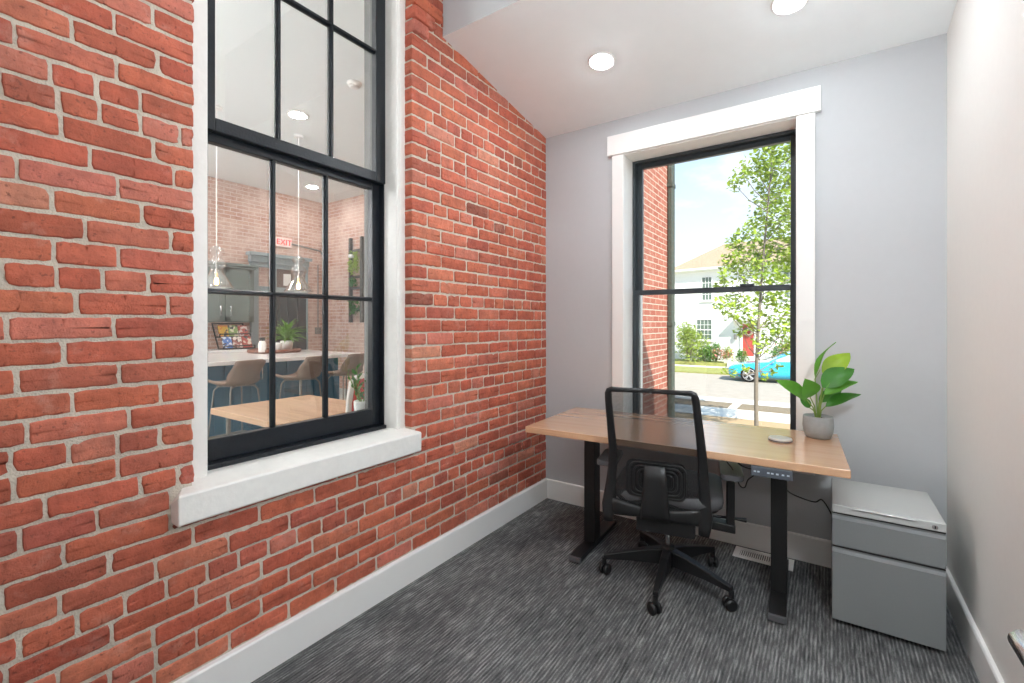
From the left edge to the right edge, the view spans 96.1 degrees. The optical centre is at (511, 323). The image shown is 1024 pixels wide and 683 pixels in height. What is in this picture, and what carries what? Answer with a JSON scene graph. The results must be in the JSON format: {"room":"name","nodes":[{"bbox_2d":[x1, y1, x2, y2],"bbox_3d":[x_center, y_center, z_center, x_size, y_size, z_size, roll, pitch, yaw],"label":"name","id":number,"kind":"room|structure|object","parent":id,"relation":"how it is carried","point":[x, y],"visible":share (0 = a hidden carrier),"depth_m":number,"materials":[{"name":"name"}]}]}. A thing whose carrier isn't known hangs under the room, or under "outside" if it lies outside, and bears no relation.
{"room":"private office","nodes":[
{"label":"private office","id":0,"kind":"room"},
{"bbox_2d":[208,176,321,350],"bbox_3d":[-6.095,-0.605,6.852,0.200,4.070,7.620,0,0,34],"label":"wall","id":1,"kind":"structure","parent":0,"point":[242,210],"depth_m":8.66,"materials":[{"name":"brick"}]},
{"bbox_2d":[208,260,257,321],"bbox_3d":[-5.325,-0.530,7.439,0.395,1.020,2.220,0,0,34],"label":"upper cabinet","id":2,"kind":"object","parent":1,"relation":"attached to","point":[221,307],"visible":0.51,"depth_m":7.91,"materials":[{"name":"grey wood"}]},
{"bbox_2d":[246,251,311,349],"bbox_3d":[-4.475,0.005,8.899,0.160,2.650,1.230,0,0,34],"label":"door frame","id":3,"kind":"structure","parent":1,"relation":"attached to","point":[284,263],"depth_m":8.91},
{"bbox_2d":[276,237,291,247],"bbox_3d":[-4.470,-1.585,8.999,0.055,0.180,0.320,0,0,34],"label":"exit sign","id":4,"kind":"object","parent":1,"relation":"attached to","point":[280,242],"visible":0.92,"depth_m":8.98,"materials":[{"name":"white plastic"}]},
{"bbox_2d":[283,274,290,285],"bbox_3d":[-4.416,-0.855,9.035,0.004,0.230,0.150,0,0,34],"label":"notice","id":5,"kind":"object","parent":1,"relation":"attached to","point":[286,277],"visible":1,"depth_m":9.02,"materials":[{"name":"white paper"}]},
{"bbox_2d":[276,297,305,349],"bbox_3d":[-4.360,0.370,9.118,0.098,1.900,0.610,0,0,34],"label":"door","id":6,"kind":"structure","parent":1,"relation":"in","point":[287,309],"depth_m":9.17,"materials":[{"name":"grey wood"}]},
{"bbox_2d":[292,243,321,254],"bbox_3d":[-4.187,-1.514,9.425,0.032,0.164,0.705,0,0,34],"label":"conduit","id":7,"kind":"object","parent":1,"relation":"attached to","point":[292,243],"visible":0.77,"depth_m":9.42,"materials":[{"name":"grey metal"}]},
{"bbox_2d":[315,265,320,333],"bbox_3d":[-4.050,-0.500,9.608,0.060,1.440,0.120,0,0,34],"label":"conduit","id":8,"kind":"object","parent":1,"relation":"attached to","point":[317,329],"visible":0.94,"depth_m":9.60,"materials":[{"name":"grey metal"}]},
{"bbox_2d":[208,0,363,202],"bbox_3d":[-3.309,-2.590,4.884,7.020,0.100,7.520,0,0,34],"label":"ceiling","id":9,"kind":"structure","parent":0,"point":[244,29],"depth_m":4.89,"materials":[{"name":"white paint"}]},
{"bbox_2d":[208,104,233,288],"bbox_3d":[-3.461,-1.480,5.388,0.360,2.120,0.360,0,0,34],"label":"pendant light","id":10,"kind":"object","parent":9,"relation":"hanging from","point":[217,107],"visible":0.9,"depth_m":5.38,"materials":[{"name":"clear glass"}]},
{"bbox_2d":[215,246,217,277],"bbox_3d":[-3.461,-0.725,5.388,0.035,0.380,0.036,0,0,34],"label":"socket","id":11,"kind":"object","parent":10,"relation":"attached to","point":[216,270],"depth_m":5.38,"materials":[{"name":"silver metal"}]},
{"bbox_2d":[286,110,308,119],"bbox_3d":[-2.610,-2.537,5.605,0.255,0.030,0.255,0,0,34],"label":"recessed light","id":12,"kind":"object","parent":9,"relation":"in","point":[294,114],"visible":1,"depth_m":5.58,"materials":[{"name":"white plastic"}]},
{"bbox_2d":[290,112,305,118],"bbox_3d":[-2.610,-2.529,5.605,0.173,0.014,0.173,0,0,34],"label":"diffuser","id":13,"kind":"object","parent":12,"relation":"attached to","point":[295,115],"depth_m":5.58,"materials":[{"name":"white plastic"}]},
{"bbox_2d":[284,134,311,292],"bbox_3d":[-2.889,-1.485,6.224,0.360,2.110,0.360,0,0,34],"label":"pendant light","id":14,"kind":"object","parent":9,"relation":"hanging from","point":[296,136],"visible":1,"depth_m":6.22,"materials":[{"name":"clear glass"}]},
{"bbox_2d":[297,256,299,282],"bbox_3d":[-2.889,-0.735,6.224,0.035,0.380,0.036,0,0,34],"label":"socket","id":15,"kind":"object","parent":14,"relation":"attached to","point":[298,277],"depth_m":6.22,"materials":[{"name":"silver metal"}]},
{"bbox_2d":[305,185,319,188],"bbox_3d":[-3.716,-2.537,8.556,0.255,0.030,0.255,0,0,34],"label":"recessed light","id":16,"kind":"object","parent":9,"relation":"in","point":[306,186],"visible":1,"depth_m":8.53,"materials":[{"name":"white plastic"}]},
{"bbox_2d":[347,79,361,89],"bbox_3d":[-1.665,-2.514,4.861,0.150,0.051,0.150,0,0,34],"label":"smoke detector","id":17,"kind":"object","parent":9,"relation":"attached to","point":[353,84],"visible":1,"depth_m":4.82,"materials":[{"name":"white plastic"}]},
{"bbox_2d":[280,340,292,349],"bbox_3d":[-3.143,0.304,6.418,0.170,0.135,0.170,0,0,34],"label":"pot","id":18,"kind":"object","parent":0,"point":[288,344],"depth_m":6.36,"materials":[{"name":"white ceramic"}]},
{"bbox_2d":[0,0,667,682],"bbox_3d":[0.085,-1.170,3.420,0.395,7.500,6.340,0,0,34],"label":"wall","id":19,"kind":"structure","parent":0,"point":[98,582],"depth_m":1.44,"materials":[{"name":"red brick"}]},
{"bbox_2d":[171,0,420,526],"bbox_3d":[-0.920,-0.732,2.012,0.468,2.736,1.120,0,0,34],"label":"window","id":20,"kind":"structure","parent":19,"relation":"in","point":[233,471],"depth_m":2.02,"materials":[{"name":"white paint"}]},
{"bbox_2d":[347,363,367,410],"bbox_3d":[-0.815,0.375,2.459,0.132,0.319,0.099,0,0,1],"label":"plant","id":21,"kind":"object","parent":20,"relation":"on","point":[359,404],"visible":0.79,"depth_m":2.44,"materials":[{"name":"green plant"}]},
{"bbox_2d":[173,478,546,682],"bbox_3d":[-0.624,1.210,2.114,0.030,0.139,3.104,0,0,34],"label":"baseboard","id":22,"kind":"structure","parent":19,"relation":"attached to","point":[256,657],"depth_m":1.98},
{"bbox_2d":[667,164,675,389],"bbox_3d":[2.020,-1.120,5.831,0.067,7.200,0.146,0,0,34],"label":"downspout","id":23,"kind":"object","parent":19,"relation":"attached to","point":[671,323],"visible":0.39,"depth_m":5.78,"materials":[{"name":"grey metal"}]},
{"bbox_2d":[339,388,347,399],"bbox_3d":[-3.318,1.380,4.890,7.000,0.100,7.520,0,0,34],"label":"floor","id":24,"kind":"structure","parent":0,"point":[340,389],"depth_m":8.74,"materials":[{"name":"grey concrete"}]},
{"bbox_2d":[208,359,265,437],"bbox_3d":[-2.733,0.842,4.592,0.486,0.978,0.396,0,0,26],"label":"counter stool","id":25,"kind":"object","parent":24,"relation":"on","point":[243,372],"visible":0.88,"depth_m":4.49,"materials":[{"name":"beige leather"}]},
{"bbox_2d":[211,395,345,434],"bbox_3d":[-1.494,0.955,3.199,0.880,0.750,0.730,0,0,34],"label":"dining table","id":26,"kind":"object","parent":24,"relation":"on","point":[299,408],"visible":0.34,"depth_m":3.10,"materials":[{"name":"brown wood"}]},
{"bbox_2d":[208,349,357,436],"bbox_3d":[-3.935,0.860,4.767,1.620,0.940,4.420,0,0,34],"label":"kitchen island","id":27,"kind":"object","parent":24,"relation":"on","point":[220,364],"visible":0.16,"depth_m":5.37,"materials":[{"name":"blue paint"}]},
{"bbox_2d":[208,349,357,366],"bbox_3d":[-3.935,0.412,4.767,1.620,0.045,4.420,0,0,34],"label":"island countertop","id":28,"kind":"structure","parent":27,"relation":"on","point":[221,358],"depth_m":5.50,"materials":[{"name":"white stone"}]},
{"bbox_2d":[247,348,300,353],"bbox_3d":[-3.229,0.367,6.259,0.660,0.045,0.660,0,0,34],"label":"serving tray","id":29,"kind":"object","parent":28,"relation":"on","point":[254,351],"visible":0.65,"depth_m":6.03,"materials":[{"name":"brown wood"}]},
{"bbox_2d":[258,337,265,351],"bbox_3d":[-3.227,0.275,5.942,0.096,0.195,0.096,0,0,34],"label":"jar","id":30,"kind":"object","parent":29,"relation":"on","point":[262,344],"visible":1,"depth_m":5.91,"materials":[{"name":"white ceramic"}]},
{"bbox_2d":[276,343,281,349],"bbox_3d":[-3.127,0.315,6.141,0.110,0.115,0.110,0,0,34],"label":"cup","id":31,"kind":"object","parent":29,"relation":"on","point":[278,345],"visible":0.47,"depth_m":6.10,"materials":[{"name":"white ceramic"}]},
{"bbox_2d":[265,319,307,349],"bbox_3d":[-3.121,0.148,6.456,0.634,0.447,0.560,0,0,16],"label":"potted fern","id":32,"kind":"object","parent":29,"relation":"on","point":[288,337],"visible":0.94,"depth_m":6.37,"materials":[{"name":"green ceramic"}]},
{"bbox_2d":[276,355,321,398],"bbox_3d":[-2.326,0.842,5.117,0.486,0.978,0.396,0,0,20],"label":"counter stool","id":33,"kind":"object","parent":24,"relation":"on","point":[311,367],"visible":0.73,"depth_m":4.99,"materials":[{"name":"beige fabric"}]},
{"bbox_2d":[321,353,363,399],"bbox_3d":[-1.990,0.842,5.536,0.486,0.978,0.396,0,0,28],"label":"counter stool","id":34,"kind":"object","parent":24,"relation":"on","point":[351,362],"visible":0.64,"depth_m":5.38,"materials":[{"name":"beige fabric"}]},
{"bbox_2d":[345,374,363,412],"bbox_3d":[-1.086,0.823,3.143,0.536,1.015,0.410,0,0,34],"label":"dining chair","id":35,"kind":"object","parent":24,"relation":"on","point":[351,396],"visible":0.09,"depth_m":2.86,"materials":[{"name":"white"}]},
{"bbox_2d":[352,378,363,410],"bbox_3d":[-0.931,0.600,3.037,0.160,0.520,0.353,0,0,34],"label":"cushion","id":36,"kind":"object","parent":35,"relation":"on","point":[361,379],"depth_m":2.87,"materials":[{"name":"red fabric"}]},
{"bbox_3d":[-5.442,0.905,7.023,0.672,0.850,3.040,0,0,34],"label":"base cabinet","id":37,"kind":"object","parent":24,"relation":"on","visible":0},
{"bbox_2d":[208,348,254,352],"bbox_3d":[-5.454,0.458,7.013,0.664,0.040,3.110,0,0,34],"label":"countertop","id":38,"kind":"structure","parent":37,"relation":"on","point":[209,350],"depth_m":7.60,"materials":[{"name":"white stone"}]},
{"bbox_2d":[211,323,255,349],"bbox_3d":[-4.843,0.216,8.006,0.462,0.452,0.524,0,0,34],"label":"rack","id":39,"kind":"object","parent":38,"relation":"on","point":[219,336],"visible":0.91,"depth_m":7.88,"materials":[{"name":"metal"}]},
{"bbox_2d":[217,325,228,336],"bbox_3d":[-4.948,0.127,7.885,0.090,0.191,0.150,0,0,34],"label":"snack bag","id":40,"kind":"object","parent":39,"relation":"in","point":[222,329],"visible":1,"depth_m":7.88,"materials":[{"name":"yellow plastic"}]},
{"bbox_2d":[221,337,232,347],"bbox_3d":[-4.833,0.322,7.806,0.090,0.191,0.150,0,0,34],"label":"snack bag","id":41,"kind":"object","parent":39,"relation":"in","point":[226,341],"visible":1,"depth_m":7.80,"materials":[{"name":"blue plastic"}]},
{"bbox_2d":[228,325,238,335],"bbox_3d":[-4.858,0.127,8.017,0.090,0.191,0.150,0,0,34],"label":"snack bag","id":42,"kind":"object","parent":39,"relation":"in","point":[231,328],"visible":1,"depth_m":8.02,"materials":[{"name":"green plastic"}]},
{"bbox_2d":[231,337,242,347],"bbox_3d":[-4.742,0.322,7.938,0.090,0.191,0.150,0,0,34],"label":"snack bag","id":43,"kind":"object","parent":39,"relation":"in","point":[235,340],"visible":1,"depth_m":7.93,"materials":[{"name":"plastic"}]},
{"bbox_2d":[237,325,247,335],"bbox_3d":[-4.768,0.127,8.149,0.090,0.191,0.150,0,0,34],"label":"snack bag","id":44,"kind":"object","parent":39,"relation":"in","point":[241,328],"visible":1,"depth_m":8.14,"materials":[{"name":"red plastic"}]},
{"bbox_2d":[241,336,251,347],"bbox_3d":[-4.652,0.322,8.069,0.090,0.191,0.150,0,0,34],"label":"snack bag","id":45,"kind":"object","parent":39,"relation":"in","point":[246,340],"visible":1,"depth_m":8.06,"materials":[{"name":"red plastic"}]},
{"bbox_2d":[328,194,363,388],"bbox_3d":[-0.987,-0.605,7.851,7.100,4.070,0.200,0,0,34],"label":"wall","id":46,"kind":"structure","parent":0,"point":[345,216],"depth_m":9.43,"materials":[{"name":"brick"}]},
{"bbox_2d":[349,236,363,322],"bbox_3d":[-3.079,-0.860,9.089,0.410,1.680,0.060,0,0,34],"label":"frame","id":47,"kind":"object","parent":46,"relation":"attached to","point":[361,250],"visible":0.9,"depth_m":8.98,"materials":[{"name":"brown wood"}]},
{"bbox_2d":[348,277,357,286],"bbox_3d":[-3.114,-0.816,9.045,0.294,0.207,0.142,0,0,34],"label":"panel","id":48,"kind":"object","parent":47,"relation":"on","point":[353,281],"visible":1,"depth_m":9.05,"materials":[{"name":"green plant"}]},
{"bbox_2d":[347,250,359,275],"bbox_3d":[-3.134,-1.187,9.056,0.391,0.514,0.145,0,0,34],"label":"panel","id":49,"kind":"object","parent":47,"relation":"attached to","point":[354,262],"visible":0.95,"depth_m":9.04,"materials":[{"name":"green plant"}]},
{"bbox_2d":[347,300,359,314],"bbox_3d":[-3.107,-0.335,9.041,0.374,0.355,0.158,0,0,34],"label":"panel","id":50,"kind":"object","parent":47,"relation":"attached to","point":[350,306],"visible":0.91,"depth_m":9.03,"materials":[{"name":"green plant"}]},
{"bbox_2d":[251,498,979,682],"bbox_3d":[-0.164,1.330,0.351,2.798,0.100,5.594,0,0,34],"label":"floor","id":51,"kind":"structure","parent":0,"point":[511,606],"depth_m":1.93,"materials":[{"name":"grey carpet"}]},
{"bbox_2d":[597,386,746,615],"bbox_3d":[0.782,0.785,2.269,0.689,0.989,0.632,0,0,23],"label":"office chair","id":52,"kind":"object","parent":51,"relation":"on","point":[655,457],"visible":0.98,"depth_m":2.10,"materials":[{"name":"black plastic"}]},
{"bbox_2d":[525,407,850,624],"bbox_3d":[0.858,0.920,2.413,1.434,0.720,0.692,0,0,32],"label":"desk","id":53,"kind":"object","parent":51,"relation":"on","point":[731,442],"visible":0.9,"depth_m":2.15,"materials":[{"name":"light oak laminate"},{"name":"black metal"}]},
{"bbox_2d":[726,461,753,487],"bbox_3d":[1.042,0.684,2.124,0.144,0.162,0.047,0,0,17],"label":"cable loop","id":54,"kind":"object","parent":53,"relation":"hanging from","point":[726,461],"visible":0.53,"depth_m":2.13,"materials":[{"name":"black plastic"}]},
{"bbox_2d":[768,435,792,442],"bbox_3d":[1.278,0.551,2.192,0.102,0.017,0.102,0,0,34],"label":"puck","id":55,"kind":"object","parent":53,"relation":"on","point":[774,438],"visible":1,"depth_m":2.17,"materials":[{"name":"grey plastic"}]},
{"bbox_2d":[787,490,830,513],"bbox_3d":[1.447,0.869,2.302,0.484,0.425,0.066,0,0,-22],"label":"power cable","id":56,"kind":"object","parent":53,"relation":"hanging from","point":[787,490],"visible":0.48,"depth_m":2.36,"materials":[{"name":"black plastic"}]},
{"bbox_2d":[776,342,860,439],"bbox_3d":[1.460,0.326,2.234,0.406,0.469,0.190,0,0,3],"label":"potted plant","id":57,"kind":"object","parent":53,"relation":"on","point":[835,377],"visible":1,"depth_m":2.21,"materials":[{"name":"green plant"}]},
{"bbox_2d":[732,546,793,570],"bbox_3d":[1.367,1.277,2.506,0.285,0.006,0.130,0,0,34],"label":"floor vent","id":58,"kind":"object","parent":51,"relation":"in","point":[741,552],"visible":0.7,"depth_m":2.53,"materials":[{"name":"white metal"}]},
{"bbox_2d":[831,478,946,650],"bbox_3d":[1.628,1.024,2.027,0.360,0.511,0.416,0,0,34],"label":"file cabinet","id":59,"kind":"object","parent":51,"relation":"on","point":[888,544],"visible":1,"depth_m":1.87,"materials":[{"name":"silver metal"}]},
{"bbox_2d":[442,0,956,137],"bbox_3d":[0.839,-1.867,2.337,2.228,1.006,1.124,0,0,34],"label":"ceiling","id":60,"kind":"structure","parent":0,"point":[535,54],"depth_m":2.39,"materials":[{"name":"white paint"}]},
{"bbox_2d":[588,51,614,70],"bbox_3d":[0.497,-1.458,2.556,0.150,0.041,0.149,0,0,34],"label":"recessed light","id":61,"kind":"object","parent":60,"relation":"in","point":[602,60],"visible":1,"depth_m":2.54,"materials":[{"name":"white plastic"}]},
{"bbox_2d":[592,55,610,68],"bbox_3d":[0.497,-1.450,2.556,0.102,0.025,0.101,0,0,34],"label":"diffuser","id":62,"kind":"object","parent":61,"relation":"attached to","point":[598,61],"depth_m":2.54,"materials":[{"name":"white plastic"}]},
{"bbox_2d":[771,0,807,15],"bbox_3d":[1.252,-1.453,2.075,0.150,0.041,0.149,0,0,34],"label":"recessed light","id":63,"kind":"object","parent":60,"relation":"in","point":[778,7],"visible":1,"depth_m":2.09,"materials":[{"name":"white plastic"}]},
{"bbox_2d":[777,0,801,11],"bbox_3d":[1.252,-1.445,2.075,0.102,0.025,0.101,0,0,34],"label":"diffuser","id":64,"kind":"object","parent":63,"relation":"attached to","point":[782,5],"depth_m":2.08,"materials":[{"name":"white plastic"}]},
{"bbox_2d":[545,33,946,565],"bbox_3d":[1.348,-0.445,2.851,2.528,3.650,0.340,0,0,34],"label":"wall","id":65,"kind":"structure","parent":0,"point":[881,123],"depth_m":2.36,"materials":[{"name":"grey paint"}]},
{"bbox_2d":[607,85,820,475],"bbox_3d":[1.239,-0.223,2.916,1.210,2.066,0.415,0,0,34],"label":"window","id":66,"kind":"structure","parent":65,"relation":"in","point":[788,117],"depth_m":2.79,"materials":[{"name":"white wood"}]},
{"bbox_2d":[545,478,946,567],"bbox_3d":[1.145,1.210,2.775,2.178,0.139,0.016,0,0,34],"label":"baseboard","id":67,"kind":"structure","parent":65,"relation":"attached to","point":[810,549],"depth_m":2.60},
{"bbox_2d":[947,0,1023,682],"bbox_3d":[1.200,-0.445,0.804,0.140,3.650,3.244,0,0,34],"label":"wall","id":68,"kind":"structure","parent":0,"point":[985,38],"depth_m":1.62,"materials":[{"name":"white paint"}]},
{"bbox_2d":[946,567,1004,682],"bbox_3d":[1.164,1.210,0.890,0.016,0.139,3.104,0,0,34],"label":"baseboard","id":69,"kind":"structure","parent":68,"relation":"attached to","point":[986,670],"depth_m":1.75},
{"bbox_3d":[-0.642,-0.445,0.173,2.188,3.650,0.120,0,0,34],"label":"wall","id":70,"kind":"structure","parent":0,"visible":0},
{"bbox_2d":[1007,629,1023,666],"bbox_3d":[0.333,0.249,0.127,0.102,2.038,0.905,0,0,34],"label":"door","id":71,"kind":"structure","parent":70,"relation":"in","point":[1015,638],"depth_m":0.46,"materials":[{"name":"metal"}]},
{"bbox_3d":[16.134,2.685,-1.513,31.665,0.390,9.166,0,0,34],"label":"ground","id":72,"kind":"structure","parent":0,"visible":0},
{"bbox_2d":[702,415,789,428],"bbox_3d":[6.624,2.680,9.675,60.000,0.400,3.050,0,0,34],"label":"mulch","id":73,"kind":"object","parent":72,"relation":"on","point":[704,417],"depth_m":11.64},
{"bbox_2d":[711,142,790,425],"bbox_3d":[5.933,-1.449,9.474,3.719,7.959,2.068,0,0,-10],"label":"street tree","id":74,"kind":"object","parent":73,"relation":"on","point":[773,160],"visible":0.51,"depth_m":9.49,"materials":[{"name":"green plant"}]},
{"label":"outside","id":75,"kind":"structure","parent":0,"visible":0},
{"bbox_2d":[675,359,726,366],"bbox_3d":[24.943,2.570,36.429,60.000,0.620,31.700,0,0,34],"label":"lawn","id":76,"kind":"structure","parent":75,"point":[679,362],"depth_m":26.89,"materials":[{"name":"green plant"}]},
{"bbox_2d":[675,321,711,362],"bbox_3d":[10.772,1.302,27.621,2.296,2.896,2.325,0,0,34],"label":"shrub","id":77,"kind":"object","parent":76,"relation":"on","point":[688,332],"visible":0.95,"depth_m":27.40,"materials":[{"name":"green plant"}]},
{"bbox_2d":[696,345,716,362],"bbox_3d":[11.438,1.896,27.058,1.240,1.312,1.342,0,0,34],"label":"shrub","id":78,"kind":"object","parent":76,"relation":"on","point":[704,354],"visible":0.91,"depth_m":26.97,"materials":[{"name":"green plant"}]},
{"bbox_2d":[707,342,723,361],"bbox_3d":[11.916,1.774,27.025,1.131,1.408,1.035,0,0,34],"label":"shrub","id":79,"kind":"object","parent":76,"relation":"on","point":[716,346],"visible":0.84,"depth_m":26.89,"materials":[{"name":"green plant"}]},
{"bbox_2d":[720,345,733,358],"bbox_3d":[12.443,1.796,26.402,0.912,1.090,0.900,0,0,34],"label":"shrub","id":80,"kind":"object","parent":76,"relation":"on","point":[728,352],"visible":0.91,"depth_m":26.30,"materials":[{"name":"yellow plant"}]},
{"bbox_2d":[675,239,790,366],"bbox_3d":[16.268,-1.315,26.286,13.640,7.590,6.370,0,0,44],"label":"house","id":81,"kind":"structure","parent":76,"relation":"on","point":[701,271],"depth_m":27.84,"materials":[{"name":"white paint"}]},
{"bbox_2d":[731,348,750,361],"bbox_3d":[12.161,1.858,24.416,0.915,1.123,0.929,0,0,34],"label":"shrub","id":82,"kind":"object","parent":76,"relation":"on","point":[740,354],"visible":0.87,"depth_m":24.36,"materials":[{"name":"green plant"}]},
{"bbox_2d":[766,338,789,357],"bbox_3d":[14.456,1.618,24.586,1.486,1.844,1.508,0,0,34],"label":"shrub","id":83,"kind":"object","parent":76,"relation":"on","point":[774,350],"visible":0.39,"depth_m":24.46,"materials":[{"name":"green plant"}]},
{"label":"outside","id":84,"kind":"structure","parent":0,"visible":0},
{"bbox_2d":[675,366,728,374],"bbox_3d":[14.689,2.670,21.453,60.000,0.420,2.800,0,0,34],"label":"verge","id":85,"kind":"structure","parent":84,"point":[685,369],"depth_m":24.08,"materials":[{"name":"green plant"}]},
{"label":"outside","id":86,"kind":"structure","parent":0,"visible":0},
{"bbox_2d":[675,364,728,368],"bbox_3d":[15.734,2.665,22.979,60.000,0.430,0.900,0,0,34],"label":"path","id":87,"kind":"structure","parent":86,"point":[675,364],"depth_m":26.21,"materials":[{"name":"concrete"}]},
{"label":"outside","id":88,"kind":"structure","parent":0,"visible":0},
{"bbox_2d":[675,372,789,402],"bbox_3d":[11.638,2.705,16.997,60.000,0.350,8.000,0,0,34],"label":"road","id":89,"kind":"structure","parent":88,"point":[709,385],"depth_m":18.18,"materials":[{"name":"grey asphalt"}]},
{"bbox_2d":[728,351,789,381],"bbox_3d":[11.889,1.850,19.817,4.637,1.360,2.174,0,0,31],"label":"car","id":90,"kind":"object","parent":89,"relation":"on","point":[784,372],"visible":0.42,"depth_m":19.49,"materials":[{"name":"paint"}]},
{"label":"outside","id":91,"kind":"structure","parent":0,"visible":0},
{"bbox_2d":[699,396,789,423],"bbox_3d":[8.432,2.678,12.315,60.000,0.405,3.350,0,0,34],"label":"sidewalk","id":92,"kind":"structure","parent":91,"point":[731,411],"depth_m":12.94,"materials":[{"name":"concrete"}]},
{"bbox_2d":[700,400,789,413],"bbox_3d":[7.305,2.470,13.323,15.000,0.020,1.000,0,0,34],"label":"gravel","id":93,"kind":"object","parent":92,"relation":"on","point":[782,410],"visible":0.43,"depth_m":13.47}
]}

